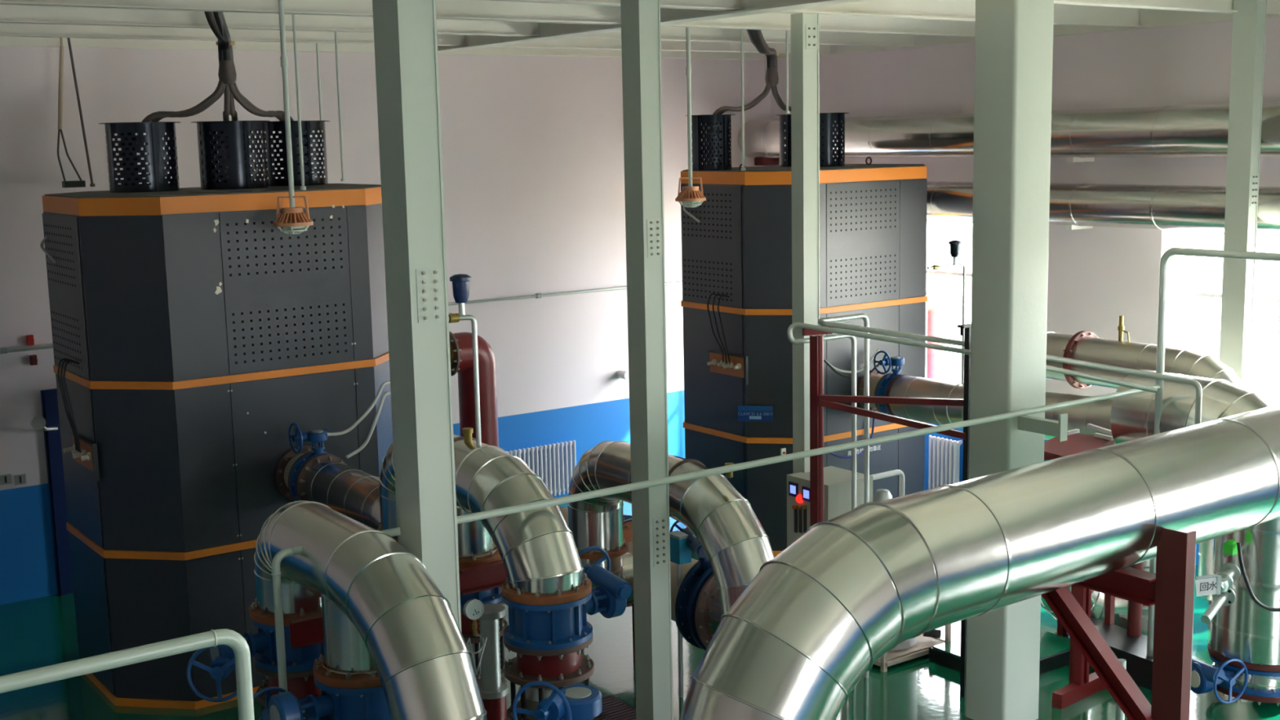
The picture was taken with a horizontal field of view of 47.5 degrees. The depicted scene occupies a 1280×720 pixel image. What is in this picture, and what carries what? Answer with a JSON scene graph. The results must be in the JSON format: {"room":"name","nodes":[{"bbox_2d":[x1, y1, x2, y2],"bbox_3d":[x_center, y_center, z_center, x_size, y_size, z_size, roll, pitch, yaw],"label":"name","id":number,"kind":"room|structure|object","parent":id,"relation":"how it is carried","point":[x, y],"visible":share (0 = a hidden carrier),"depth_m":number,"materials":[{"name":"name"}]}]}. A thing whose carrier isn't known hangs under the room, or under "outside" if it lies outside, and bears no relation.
{"room":"mechanical room","nodes":[
{"label":"mechanical room","id":0,"kind":"room"},
{"bbox_2d":[0,46,771,604],"bbox_3d":[-6.926,-0.516,14.418,22.000,6.150,0.300,-7,11,-35],"label":"wall","id":1,"kind":"structure","parent":0,"point":[532,146],"depth_m":17.66,"materials":[{"name":"paint"}]},
{"bbox_2d":[30,388,73,595],"bbox_3d":[-5.727,1.356,15.184,1.124,2.170,0.280,-7,11,-35],"label":"door","id":2,"kind":"structure","parent":1,"relation":"in","point":[49,422],"depth_m":15.05,"materials":[{"name":"blue"}]},
{"bbox_2d":[506,440,576,496],"bbox_3d":[-1.417,1.425,18.371,1.380,0.690,0.187,-7,11,-35],"label":"radiator","id":3,"kind":"object","parent":1,"relation":"attached to","point":[555,464],"visible":0.45,"depth_m":18.50,"materials":[{"name":"white"}]},
{"bbox_2d":[448,280,682,305],"bbox_3d":[-1.686,-0.754,17.936,6.000,0.064,0.091,-7,11,-35],"label":"conduit","id":4,"kind":"object","parent":1,"relation":"attached to","point":[536,295],"visible":0.3,"depth_m":18.26,"materials":[{"name":"grey"}]},
{"bbox_2d":[0,8,1279,59],"bbox_3d":[-1.054,-2.165,5.803,21.400,0.530,20.050,-7,11,-35],"label":"ceiling beam","id":5,"kind":"structure","parent":1,"relation":"attached to","point":[1148,18],"depth_m":15.92,"materials":[{"name":"beige metal"}]},
{"bbox_2d":[0,501,1279,719],"bbox_3d":[-0.930,3.750,6.707,22.000,0.200,20.650,-7,11,-35],"label":"floor","id":6,"kind":"structure","parent":0,"point":[39,632],"depth_m":12.41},
{"bbox_2d":[0,628,254,719],"bbox_3d":[-2.273,2.502,4.168,2.574,3.088,0.057,-7,11,-35],"label":"handrail","id":7,"kind":"object","parent":6,"relation":"on","point":[31,677],"visible":1,"depth_m":4.49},
{"bbox_2d":[40,120,393,709],"bbox_3d":[-3.689,0.306,13.011,2.902,4.817,2.156,-7,11,-35],"label":"boiler","id":8,"kind":"object","parent":6,"relation":"on","point":[191,331],"visible":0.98,"depth_m":12.02,"materials":[{"name":"black"}]},
{"bbox_2d":[134,11,299,153],"bbox_3d":[-3.687,-2.532,13.007,0.914,1.318,1.522,2,9,22],"label":"cable bundle","id":9,"kind":"object","parent":8,"relation":"attached to","point":[227,74],"visible":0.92,"depth_m":12.74,"materials":[{"name":"black"}]},
{"bbox_2d":[275,445,324,501],"bbox_3d":[-2.784,0.980,12.242,0.480,0.480,0.300,-7,11,-35],"label":"stub","id":10,"kind":"object","parent":8,"relation":"attached to","point":[285,465],"visible":0.34,"depth_m":12.23,"materials":[{"name":"metal"}]},
{"bbox_2d":[288,422,331,501],"bbox_3d":[-2.684,0.866,12.080,0.482,0.750,0.264,-7,11,-35],"label":"valve","id":11,"kind":"object","parent":10,"relation":"attached to","point":[318,436],"visible":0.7,"depth_m":11.96,"materials":[{"name":"metal"}]},
{"bbox_2d":[288,613,323,648],"bbox_3d":[-1.639,2.402,8.076,0.500,2.080,0.060,-7,11,-35],"label":"beam","id":12,"kind":"structure","parent":6,"relation":"on","point":[304,631],"depth_m":7.84,"materials":[{"name":"metal"}]},
{"bbox_2d":[284,626,324,671],"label":"valve","id":13,"kind":"object","parent":12,"relation":"on","point":[304,658],"depth_m":8.07,"materials":[{"name":"metal"}]},
{"bbox_2d":[296,453,381,529],"bbox_3d":[-2.032,1.910,11.347,0.480,2.080,1.934,-7,11,-35],"label":"insulated pipe","id":14,"kind":"object","parent":6,"relation":"on","point":[326,479],"visible":0.38,"depth_m":11.38,"materials":[{"name":"metal"}]},
{"bbox_2d":[372,0,400,545],"bbox_3d":[-1.372,0.284,8.587,0.170,6.100,0.200,-7,11,-35],"label":"steel column","id":15,"kind":"structure","parent":6,"relation":"on","point":[373,1],"depth_m":8.47,"materials":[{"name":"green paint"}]},
{"bbox_2d":[375,0,461,631],"bbox_3d":[-1.117,0.443,7.515,0.235,6.100,0.280,-7,11,-35],"label":"steel column","id":16,"kind":"structure","parent":6,"relation":"on","point":[407,37],"depth_m":7.31,"materials":[{"name":"metal"}]},
{"bbox_2d":[448,331,498,447],"bbox_3d":[-2.233,1.063,15.041,0.589,2.646,1.932,5,11,35],"label":"pipe","id":17,"kind":"object","parent":6,"relation":"on","point":[460,343],"visible":0.31,"depth_m":15.33,"materials":[{"name":"metal"}]},
{"bbox_2d":[458,560,507,595],"bbox_3d":[-0.837,2.246,9.281,0.620,1.990,0.060,-7,11,-35],"label":"beam","id":18,"kind":"structure","parent":6,"relation":"on","point":[489,575],"depth_m":9.06,"materials":[{"name":"metal"}]},
{"bbox_2d":[477,603,507,719],"bbox_3d":[-0.904,2.396,9.001,0.200,1.782,0.200,-7,11,-35],"label":"pipe","id":19,"kind":"object","parent":6,"relation":"on","point":[494,691],"visible":0.9,"depth_m":8.87,"materials":[{"name":"grey"}]},
{"bbox_2d":[463,598,487,675],"bbox_3d":[-0.942,1.630,8.722,0.098,0.470,0.319,3,9,23],"label":"pressure gauge","id":20,"kind":"object","parent":19,"relation":"attached to","point":[473,609],"visible":0.98,"depth_m":8.60,"materials":[{"name":"grey"}]},
{"bbox_2d":[512,680,602,719],"bbox_3d":[-0.387,2.537,7.866,0.592,1.825,0.720,-7,11,-35],"label":"valve","id":21,"kind":"object","parent":6,"relation":"on","point":[575,701],"visible":1,"depth_m":7.63,"materials":[{"name":"blue"}]},
{"bbox_2d":[592,694,636,719],"bbox_3d":[-0.185,2.885,11.503,0.600,0.030,1.024,-7,11,-35],"label":"drain grate","id":22,"kind":"object","parent":6,"relation":"on","point":[613,708],"visible":0.41,"depth_m":11.76,"materials":[{"name":"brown metal"}]},
{"bbox_2d":[620,0,673,719],"bbox_3d":[0.047,-0.047,10.563,0.208,6.100,0.260,-7,11,-35],"label":"steel column","id":23,"kind":"structure","parent":6,"relation":"on","point":[641,46],"depth_m":10.49,"materials":[{"name":"metal"}]},
{"bbox_2d":[669,530,691,697],"bbox_3d":[0.328,2.109,11.987,0.120,1.396,0.180,-7,11,-35],"label":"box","id":24,"kind":"object","parent":6,"relation":"on","point":[680,553],"visible":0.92,"depth_m":11.87,"materials":[{"name":"blue"}]},
{"bbox_2d":[271,384,1159,693],"bbox_3d":[1.189,1.842,9.810,7.530,2.546,0.051,-7,11,-35],"label":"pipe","id":25,"kind":"object","parent":6,"relation":"on","point":[276,571],"visible":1,"depth_m":8.89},
{"bbox_2d":[623,520,848,719],"bbox_3d":[0.703,2.186,11.987,0.776,1.228,2.646,-7,11,-35],"label":"insulated pipe","id":26,"kind":"object","parent":6,"relation":"on","point":[708,611],"visible":0.16,"depth_m":11.68,"materials":[{"name":"metal"}]},
{"bbox_2d":[669,520,713,650],"bbox_3d":[0.622,1.853,12.041,0.800,1.112,0.482,-7,11,-35],"label":"valve","id":27,"kind":"object","parent":26,"relation":"attached to","point":[692,584],"visible":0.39,"depth_m":11.84,"materials":[{"name":"metal"}]},
{"bbox_2d":[680,112,927,556],"bbox_3d":[1.891,-0.419,16.935,2.902,4.832,2.183,-7,11,-35],"label":"boiler","id":28,"kind":"object","parent":6,"relation":"on","point":[736,302],"visible":0.76,"depth_m":15.99,"materials":[{"name":"black"}]},
{"bbox_2d":[707,29,791,137],"bbox_3d":[1.214,-3.132,16.369,0.735,1.253,2.157,2,9,20],"label":"cable bundle","id":29,"kind":"object","parent":28,"relation":"attached to","point":[771,77],"visible":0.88,"depth_m":16.44,"materials":[{"name":"black"}]},
{"bbox_2d":[857,369,890,413],"bbox_3d":[2.677,0.364,16.111,0.480,0.480,0.300,-7,11,-35],"label":"stub","id":30,"kind":"object","parent":28,"relation":"attached to","point":[875,378],"visible":0.3,"depth_m":16.08,"materials":[{"name":"metal"}]},
{"bbox_2d":[873,350,904,414],"bbox_3d":[2.777,0.251,15.949,0.482,0.750,0.264,-7,11,-35],"label":"valve","id":31,"kind":"object","parent":30,"relation":"attached to","point":[882,387],"visible":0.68,"depth_m":15.83,"materials":[{"name":"metal"}]},
{"bbox_2d":[791,13,819,473],"bbox_3d":[1.427,-0.122,12.548,0.208,5.590,0.190,-7,11,-35],"label":"steel column","id":32,"kind":"structure","parent":6,"relation":"on","point":[805,27],"depth_m":12.31,"materials":[{"name":"metal"}]},
{"bbox_2d":[786,466,872,546],"bbox_3d":[1.633,1.832,12.610,0.550,1.700,0.520,-7,11,-35],"label":"tall cabinet","id":33,"kind":"object","parent":6,"relation":"on","point":[837,481],"visible":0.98,"depth_m":12.40,"materials":[{"name":"grey"}]},
{"bbox_2d":[802,323,971,697],"bbox_3d":[2.018,1.233,11.890,1.364,3.086,0.204,1,9,13],"label":"stand","id":34,"kind":"object","parent":6,"relation":"on","point":[818,400],"visible":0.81,"depth_m":11.76,"materials":[{"name":"red paint"}]},
{"bbox_2d":[873,624,951,672],"bbox_3d":[2.207,2.201,13.034,0.840,0.820,0.780,-7,11,-35],"label":"table","id":35,"kind":"object","parent":6,"relation":"on","point":[909,649],"visible":0.12,"depth_m":12.82,"materials":[{"name":"white"}]},
{"bbox_2d":[926,284,943,380],"bbox_3d":[3.339,0.344,18.977,0.589,2.646,1.932,5,11,35],"label":"pipe","id":36,"kind":"object","parent":6,"relation":"on","point":[935,303],"visible":0.07,"depth_m":19.26,"materials":[{"name":"metal"}]},
{"bbox_2d":[787,322,1157,510],"bbox_3d":[2.677,1.203,11.947,2.874,3.101,0.527,0,9,10],"label":"rail","id":37,"kind":"object","parent":6,"relation":"on","point":[841,333],"visible":0.75,"depth_m":11.66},
{"bbox_2d":[679,404,1279,719],"bbox_3d":[3.920,1.691,9.740,9.223,2.751,0.810,-7,11,-35],"label":"pipe","id":38,"kind":"object","parent":6,"relation":"on","point":[860,583],"visible":1,"depth_m":7.66,"materials":[{"name":"metal"}]},
{"bbox_2d":[928,629,1070,674],"bbox_3d":[3.233,2.565,12.776,1.114,0.135,0.831,-7,11,-35],"label":"plinth","id":39,"kind":"object","parent":6,"relation":"on","point":[1055,649],"visible":0.29,"depth_m":12.65,"materials":[{"name":"black"}]},
{"bbox_2d":[885,374,1115,444],"bbox_3d":[4.251,1.331,14.059,0.482,2.144,4.765,-7,11,-35],"label":"insulated pipe","id":40,"kind":"object","parent":6,"relation":"on","point":[1096,413],"visible":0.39,"depth_m":15.06,"materials":[{"name":"metal"}]},
{"bbox_2d":[927,240,965,383],"bbox_3d":[3.129,-0.448,14.870,0.546,1.542,0.129,-7,11,-35],"label":"air vent","id":41,"kind":"object","parent":40,"relation":"on","point":[954,244],"visible":0.99,"depth_m":14.86,"materials":[{"name":"black"}]},
{"bbox_2d":[817,313,1202,714],"bbox_3d":[2.939,1.215,11.793,2.938,3.113,0.621,2,9,20],"label":"pipe","id":42,"kind":"object","parent":6,"relation":"on","point":[825,322],"visible":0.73,"depth_m":11.67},
{"bbox_2d":[965,0,1067,719],"bbox_3d":[2.922,-0.186,10.910,0.430,6.150,0.800,-7,11,-35],"label":"steel column","id":43,"kind":"structure","parent":6,"relation":"on","point":[1014,38],"depth_m":10.86,"materials":[{"name":"metal"}]},
{"bbox_2d":[1051,585,1106,709],"bbox_3d":[3.819,2.088,11.991,1.265,1.290,0.600,-7,11,-35],"label":"stand","id":44,"kind":"object","parent":6,"relation":"on","point":[1083,685],"visible":0.33,"depth_m":11.82,"materials":[{"name":"red paint"}]},
{"bbox_2d":[1044,423,1115,684],"bbox_3d":[3.703,1.639,12.530,0.590,2.021,1.124,5,11,37],"label":"platform","id":45,"kind":"object","parent":6,"relation":"on","point":[1076,442],"visible":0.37,"depth_m":12.52,"materials":[{"name":"paint"}]},
{"bbox_2d":[1040,585,1128,638],"bbox_3d":[4.228,1.881,13.325,1.397,1.280,0.580,-4,9,-17],"label":"insulated elbow","id":46,"kind":"object","parent":6,"relation":"on","point":[1098,599],"visible":0.09,"depth_m":13.10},
{"bbox_2d":[1041,527,1195,719],"bbox_3d":[2.834,2.051,9.161,0.145,2.259,1.310,-7,11,-35],"label":"support frame","id":47,"kind":"object","parent":6,"relation":"on","point":[1171,588],"visible":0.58,"depth_m":8.70,"materials":[{"name":"red paint"}]},
{"bbox_2d":[1090,617,1152,690],"bbox_3d":[4.154,2.523,12.546,0.456,0.250,1.308,-6,10,-30],"label":"plinth","id":48,"kind":"object","parent":6,"relation":"on","point":[1139,666],"visible":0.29,"depth_m":12.28,"materials":[{"name":"black"}]},
{"bbox_2d":[1045,315,1248,626],"bbox_3d":[4.647,0.949,14.335,0.580,2.800,3.032,-7,11,-35],"label":"insulated pipe","id":49,"kind":"object","parent":6,"relation":"on","point":[1084,345],"visible":0.3,"depth_m":13.89,"materials":[{"name":"metal"}]},
{"bbox_2d":[1110,369,1279,671],"bbox_3d":[4.716,1.435,11.885,0.790,2.576,1.604,-7,11,-35],"label":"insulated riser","id":50,"kind":"object","parent":6,"relation":"on","point":[1243,630],"visible":0.48,"depth_m":11.44,"materials":[{"name":"metal"}]},
{"bbox_2d":[1200,584,1236,623],"bbox_3d":[4.410,1.841,11.087,0.178,0.210,0.546,5,11,36],"label":"pipe","id":51,"kind":"object","parent":50,"relation":"attached to","point":[1228,597],"visible":0.73,"depth_m":11.09,"materials":[{"name":"grey"}]},
{"bbox_2d":[1217,562,1240,592],"bbox_3d":[4.448,1.676,11.109,0.150,0.182,0.407,6,11,39],"label":"valve","id":52,"kind":"object","parent":51,"relation":"on","point":[1229,572],"visible":0.7,"depth_m":11.17,"materials":[{"name":"grey"}]},
{"bbox_2d":[1195,573,1221,596],"bbox_3d":[4.254,1.687,10.898,0.191,0.170,0.012,-1,9,-1],"label":"sign","id":53,"kind":"object","parent":52,"relation":"hanging from","point":[1208,586],"visible":1,"depth_m":10.89,"materials":[{"name":"white paint"}]},
{"bbox_2d":[1222,539,1279,611],"bbox_3d":[4.694,1.645,11.048,0.580,0.500,0.246,5,11,37],"label":"sensor","id":54,"kind":"object","parent":50,"relation":"attached to","point":[1231,547],"visible":1,"depth_m":11.03,"materials":[{"name":"green plastic"}]},
{"bbox_2d":[1146,247,1279,657],"bbox_3d":[5.957,1.234,9.471,0.060,3.653,6.030,-7,11,-35],"label":"handrail","id":55,"kind":"object","parent":6,"relation":"on","point":[1169,253],"visible":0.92,"depth_m":11.65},
{"bbox_2d":[1206,0,1266,599],"bbox_3d":[5.649,-0.653,13.758,0.170,6.100,0.280,-7,11,-35],"label":"steel column","id":56,"kind":"structure","parent":6,"relation":"on","point":[1249,22],"depth_m":13.55,"materials":[{"name":"metal"}]},
{"bbox_2d":[1212,662,1279,706],"bbox_3d":[5.336,2.402,11.750,1.497,0.684,0.759,-3,9,-9],"label":"reducing elbow","id":57,"kind":"object","parent":6,"relation":"on","point":[1259,682],"visible":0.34,"depth_m":11.40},
{"bbox_2d":[1191,653,1279,703],"bbox_3d":[4.821,2.422,11.653,1.062,0.375,0.750,-4,9,-15],"label":"valve","id":58,"kind":"object","parent":57,"relation":"on","point":[1205,677],"visible":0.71,"depth_m":11.38,"materials":[{"name":"metal"}]},
{"bbox_3d":[-1.910,2.785,8.442,0.400,1.223,0.400,-7,11,-35],"label":"pipe","id":59,"kind":"object","parent":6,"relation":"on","visible":0},
{"bbox_2d":[261,705,307,719],"bbox_3d":[-1.926,2.044,8.328,0.500,0.275,0.500,-7,11,-35],"label":"expansion joint","id":60,"kind":"object","parent":59,"relation":"on","point":[262,707],"visible":0.02,"depth_m":8.17,"materials":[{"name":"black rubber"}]},
{"bbox_2d":[254,662,321,710],"bbox_3d":[-1.931,1.796,8.290,0.505,0.225,0.505,-7,11,-35],"label":"spool","id":61,"kind":"object","parent":60,"relation":"on","point":[301,684],"visible":0.32,"depth_m":8.12,"materials":[{"name":"metal"}]},
{"bbox_2d":[186,644,236,702],"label":"valve","id":62,"kind":"object","parent":61,"relation":"on","point":[222,656],"depth_m":7.78,"materials":[{"name":"metal"}]},
{"bbox_2d":[242,620,278,671],"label":"valve","id":63,"kind":"object","parent":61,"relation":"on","point":[261,643],"depth_m":8.08,"materials":[{"name":"metal"}]},
{"bbox_3d":[-1.396,2.927,7.740,0.400,1.133,0.400,-7,11,-35],"label":"pipe","id":64,"kind":"object","parent":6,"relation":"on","visible":0},
{"bbox_3d":[-1.411,2.231,7.634,0.520,0.275,0.520,-7,11,-35],"label":"expansion joint","id":65,"kind":"object","parent":64,"relation":"on","visible":0},
{"bbox_3d":[-1.416,1.982,7.596,0.525,0.225,0.525,-7,11,-35],"label":"spool","id":66,"kind":"object","parent":65,"relation":"on","visible":0},
{"bbox_2d":[253,678,391,719],"bbox_3d":[-1.551,1.792,7.472,0.842,0.337,0.520,-7,11,-35],"label":"valve","id":67,"kind":"object","parent":66,"relation":"on","point":[334,703],"visible":0.58,"depth_m":7.36,"materials":[{"name":"metal"}]},
{"bbox_3d":[-0.891,3.220,7.078,0.400,0.733,0.400,-7,11,-35],"label":"pipe","id":68,"kind":"object","parent":6,"relation":"on","visible":0},
{"bbox_3d":[-0.901,2.721,7.002,0.520,0.275,0.520,-7,11,-35],"label":"expansion joint","id":69,"kind":"object","parent":68,"relation":"on","visible":0},
{"bbox_3d":[-0.907,2.473,6.964,0.525,0.225,0.525,-7,11,-35],"label":"spool","id":70,"kind":"object","parent":69,"relation":"on","visible":0},
{"bbox_3d":[-0.774,2.167,7.018,0.862,0.357,0.520,-7,11,-35],"label":"valve","id":71,"kind":"object","parent":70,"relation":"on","visible":0},
{"bbox_2d":[248,500,486,719],"bbox_3d":[-1.434,1.428,7.519,0.524,1.161,2.264,-7,11,-35],"label":"pipe","id":72,"kind":"object","parent":71,"relation":"on","point":[387,624],"visible":0.99,"depth_m":7.09,"materials":[{"name":"metal"}]},
{"bbox_3d":[-1.507,2.545,10.092,0.400,1.183,0.400,-7,11,-35],"label":"pipe","id":73,"kind":"object","parent":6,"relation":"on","visible":0},
{"bbox_3d":[-1.522,1.823,9.982,0.500,0.275,0.500,-7,11,-35],"label":"expansion joint","id":74,"kind":"object","parent":73,"relation":"on","visible":0},
{"bbox_3d":[-1.527,1.575,9.944,0.505,0.225,0.505,-7,11,-35],"label":"spool","id":75,"kind":"object","parent":74,"relation":"on","visible":0},
{"bbox_3d":[-1.670,1.395,9.816,0.842,0.357,0.500,-7,11,-35],"label":"valve","id":76,"kind":"object","parent":75,"relation":"on","visible":0},
{"bbox_2d":[377,426,591,605],"bbox_3d":[-1.048,0.863,9.136,0.524,0.873,2.224,-7,11,-35],"label":"pipe","id":77,"kind":"object","parent":76,"relation":"on","point":[537,549],"visible":0.55,"depth_m":8.52,"materials":[{"name":"metal"}]},
{"bbox_2d":[448,274,481,445],"bbox_3d":[-1.112,0.011,8.909,0.218,1.073,0.132,-7,11,-35],"label":"air vent","id":78,"kind":"object","parent":77,"relation":"on","point":[460,282],"visible":0.95,"depth_m":8.87,"materials":[{"name":"blue"}]},
{"bbox_3d":[-1.087,2.615,9.511,0.400,1.203,0.400,-7,11,-35],"label":"pipe","id":79,"kind":"object","parent":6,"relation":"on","visible":0},
{"bbox_2d":[466,635,506,684],"bbox_3d":[-1.103,1.883,9.399,0.500,0.275,0.500,-7,11,-35],"label":"expansion joint","id":80,"kind":"object","parent":79,"relation":"on","point":[476,647],"visible":0.19,"depth_m":9.24,"materials":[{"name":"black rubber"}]},
{"bbox_2d":[460,600,507,644],"bbox_3d":[-1.108,1.635,9.361,0.505,0.225,0.505,-7,11,-35],"label":"spool","id":81,"kind":"object","parent":80,"relation":"on","point":[467,633],"visible":0.15,"depth_m":9.19,"materials":[{"name":"metal"}]},
{"bbox_2d":[459,586,502,609],"bbox_3d":[-1.203,1.455,9.226,0.501,0.357,0.780,6,11,40],"label":"valve","id":82,"kind":"object","parent":81,"relation":"on","point":[492,595],"visible":0.07,"depth_m":9.18,"materials":[{"name":"metal"}]},
{"bbox_3d":[-0.516,2.716,8.721,0.400,1.218,0.400,-7,11,-35],"label":"pipe","id":83,"kind":"object","parent":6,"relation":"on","visible":0},
{"bbox_2d":[506,677,592,719],"bbox_3d":[-0.532,1.977,8.608,0.524,0.275,0.524,-7,11,-35],"label":"expansion joint","id":84,"kind":"object","parent":83,"relation":"on","point":[530,700],"visible":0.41,"depth_m":8.46,"materials":[{"name":"metal"}]},
{"bbox_2d":[503,635,594,688],"bbox_3d":[-0.537,1.729,8.570,0.529,0.225,0.529,-7,11,-35],"label":"spool","id":85,"kind":"object","parent":84,"relation":"on","point":[566,667],"visible":0.67,"depth_m":8.40,"materials":[{"name":"metal"}]},
{"bbox_2d":[502,546,631,650],"bbox_3d":[-0.406,1.396,8.619,0.861,0.412,0.524,-7,11,-35],"label":"valve","id":86,"kind":"object","parent":85,"relation":"on","point":[565,625],"visible":0.8,"depth_m":8.41,"materials":[{"name":"metal"}]},
{"bbox_2d":[770,17,1279,565],"bbox_3d":[7.905,-0.508,12.332,0.300,6.150,20.350,-7,11,-35],"label":"wall","id":87,"kind":"structure","parent":0,"point":[1097,275],"depth_m":15.92,"materials":[{"name":"paint"}]},
{"bbox_2d":[928,435,962,489],"bbox_3d":[3.800,1.326,18.071,0.168,0.760,0.470,-7,11,-35],"label":"radiator","id":88,"kind":"object","parent":87,"relation":"attached to","point":[944,454],"visible":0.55,"depth_m":18.01,"materials":[{"name":"white"}]},
{"bbox_2d":[925,218,972,377],"bbox_3d":[3.278,-0.658,18.942,0.060,2.440,3.380,-7,11,-35],"label":"window","id":89,"kind":"structure","parent":87,"relation":"in","point":[928,271],"depth_m":18.21,"materials":[{"name":"white"}]},
{"bbox_2d":[737,102,1279,162],"bbox_3d":[7.415,-1.906,11.970,0.618,0.563,20.010,-7,11,-35],"label":"pipe","id":90,"kind":"object","parent":87,"relation":"attached to","point":[1192,131],"visible":0.64,"depth_m":15.35,"materials":[{"name":"metal"}]},
{"bbox_2d":[926,181,1279,234],"bbox_3d":[7.443,-1.157,12.094,0.588,0.503,20.010,-7,11,-35],"label":"pipe","id":91,"kind":"object","parent":87,"relation":"attached to","point":[1073,206],"visible":0.43,"depth_m":14.98,"materials":[{"name":"metal"}]},
{"bbox_2d":[1168,230,1279,404],"bbox_3d":[7.545,0.153,13.050,0.060,2.440,6.380,-7,11,-35],"label":"window","id":92,"kind":"structure","parent":87,"relation":"in","point":[1174,291],"depth_m":15.38,"materials":[{"name":"white"}]},
{"bbox_3d":[-1.061,-2.501,5.751,22.000,0.150,20.650,-7,11,-35],"label":"ceiling","id":93,"kind":"structure","parent":0,"visible":0},
{"bbox_2d":[57,37,85,187],"bbox_3d":[-5.689,-2.674,14.379,0.236,1.924,0.100,-7,11,-35],"label":"hanging cable","id":94,"kind":"object","parent":93,"relation":"hanging from","point":[74,184],"visible":1,"depth_m":14.38,"materials":[{"name":"black"}]},
{"bbox_2d":[66,37,95,186],"bbox_3d":[-5.588,-2.687,14.453,0.198,1.926,0.048,-7,11,-35],"label":"rod","id":95,"kind":"object","parent":93,"relation":"hanging from","point":[91,184],"visible":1,"depth_m":14.49,"materials":[{"name":"grey"}]},
{"bbox_2d":[0,22,467,46],"bbox_3d":[-8.382,-2.852,11.303,15.910,0.510,0.140,-7,11,-35],"label":"ceiling beam","id":96,"kind":"structure","parent":93,"relation":"attached to","point":[6,29],"depth_m":14.09,"materials":[{"name":"beige metal"}]},
{"bbox_2d":[0,4,540,36],"bbox_3d":[-7.508,-2.686,10.095,15.910,0.510,0.140,-7,11,-35],"label":"ceiling beam","id":97,"kind":"structure","parent":93,"relation":"attached to","point":[15,14],"depth_m":12.82,"materials":[{"name":"beige metal"}]},
{"bbox_2d":[273,0,313,234],"bbox_3d":[-2.801,-2.127,11.509,0.310,2.257,0.310,-7,11,-35],"label":"pendant lamp","id":98,"kind":"object","parent":93,"relation":"hanging from","point":[292,220],"visible":1,"depth_m":11.56,"materials":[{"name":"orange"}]},
{"bbox_2d":[292,13,306,190],"bbox_3d":[-2.828,-2.369,11.992,0.050,1.924,0.048,-7,11,-35],"label":"hanging rod","id":99,"kind":"object","parent":93,"relation":"hanging from","point":[303,187],"visible":1,"depth_m":12.02,"materials":[{"name":"white"}]},
{"bbox_2d":[0,0,621,25],"bbox_3d":[-6.575,-2.509,8.807,15.910,0.510,0.140,-7,11,-35],"label":"ceiling beam","id":100,"kind":"structure","parent":93,"relation":"attached to","point":[466,10],"depth_m":11.85,"materials":[{"name":"beige metal"}]},
{"bbox_2d":[334,31,346,181],"bbox_3d":[-3.011,-2.752,14.522,0.050,1.924,0.048,-7,11,-35],"label":"hanging rod","id":101,"kind":"object","parent":93,"relation":"hanging from","point":[343,179],"visible":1,"depth_m":14.55,"materials":[{"name":"white"}]},
{"bbox_2d":[481,0,744,11],"bbox_3d":[-5.643,-2.331,7.519,15.910,0.510,0.140,-7,11,-35],"label":"ceiling beam","id":102,"kind":"structure","parent":93,"relation":"attached to","point":[714,5],"depth_m":11.71,"materials":[{"name":"beige metal"}]},
{"bbox_2d":[437,0,866,53],"bbox_3d":[3.228,-2.697,8.793,0.260,0.540,19.990,-7,11,-35],"label":"roof beam","id":103,"kind":"structure","parent":93,"relation":"attached to","point":[547,31],"depth_m":13.00,"materials":[{"name":"beige metal"}]},
{"bbox_2d":[493,37,833,53],"bbox_3d":[0.293,-3.971,17.430,5.370,0.510,0.140,-7,11,-35],"label":"ceiling beam","id":104,"kind":"structure","parent":93,"relation":"attached to","point":[569,43],"depth_m":17.48,"materials":[{"name":"beige metal"}]},
{"bbox_2d":[675,27,706,207],"bbox_3d":[0.491,-2.660,14.552,0.310,2.260,0.310,-7,11,-35],"label":"pendant lamp","id":105,"kind":"object","parent":93,"relation":"hanging from","point":[691,196],"visible":1,"depth_m":14.61,"materials":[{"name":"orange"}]},
{"bbox_2d":[568,26,918,47],"bbox_3d":[1.168,-3.805,16.223,5.370,0.510,0.140,-7,11,-35],"label":"ceiling beam","id":106,"kind":"structure","parent":93,"relation":"attached to","point":[667,33],"depth_m":16.47,"materials":[{"name":"beige metal"}]},
{"bbox_2d":[661,12,975,36],"bbox_3d":[2.100,-3.627,14.935,5.370,0.510,0.140,-7,11,-35],"label":"ceiling beam","id":107,"kind":"structure","parent":93,"relation":"attached to","point":[764,21],"depth_m":15.03,"materials":[{"name":"beige metal"}]},
{"bbox_2d":[770,0,1144,27],"bbox_3d":[3.033,-3.450,13.647,5.370,0.510,0.140,-7,11,-35],"label":"ceiling beam","id":108,"kind":"structure","parent":93,"relation":"attached to","point":[946,10],"depth_m":13.55,"materials":[{"name":"beige metal"}]},
{"bbox_2d":[1053,0,1279,15],"bbox_3d":[3.965,-3.273,12.359,5.370,0.510,0.140,-7,11,-35],"label":"ceiling beam","id":109,"kind":"structure","parent":93,"relation":"attached to","point":[1273,8],"depth_m":12.96,"materials":[{"name":"beige metal"}]},
{"label":"outside","id":110,"kind":"structure","parent":0,"visible":0},
{"bbox_2d":[927,221,1279,404],"bbox_3d":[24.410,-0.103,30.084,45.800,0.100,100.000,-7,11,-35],"label":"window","id":111,"kind":"structure","parent":110,"point":[1197,328],"depth_m":42.45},
{"bbox_3d":[0.843,2.534,10.773,0.440,0.901,0.440,-7,11,-35],"label":"pipe","id":112,"kind":"object","parent":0,"visible":0},
{"bbox_2d":[567,440,774,616],"bbox_3d":[0.245,1.455,11.465,0.590,1.581,2.590,-7,11,-35],"label":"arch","id":113,"kind":"object","parent":112,"relation":"on","point":[735,544],"visible":0.48,"depth_m":10.90,"materials":[{"name":"metal"}]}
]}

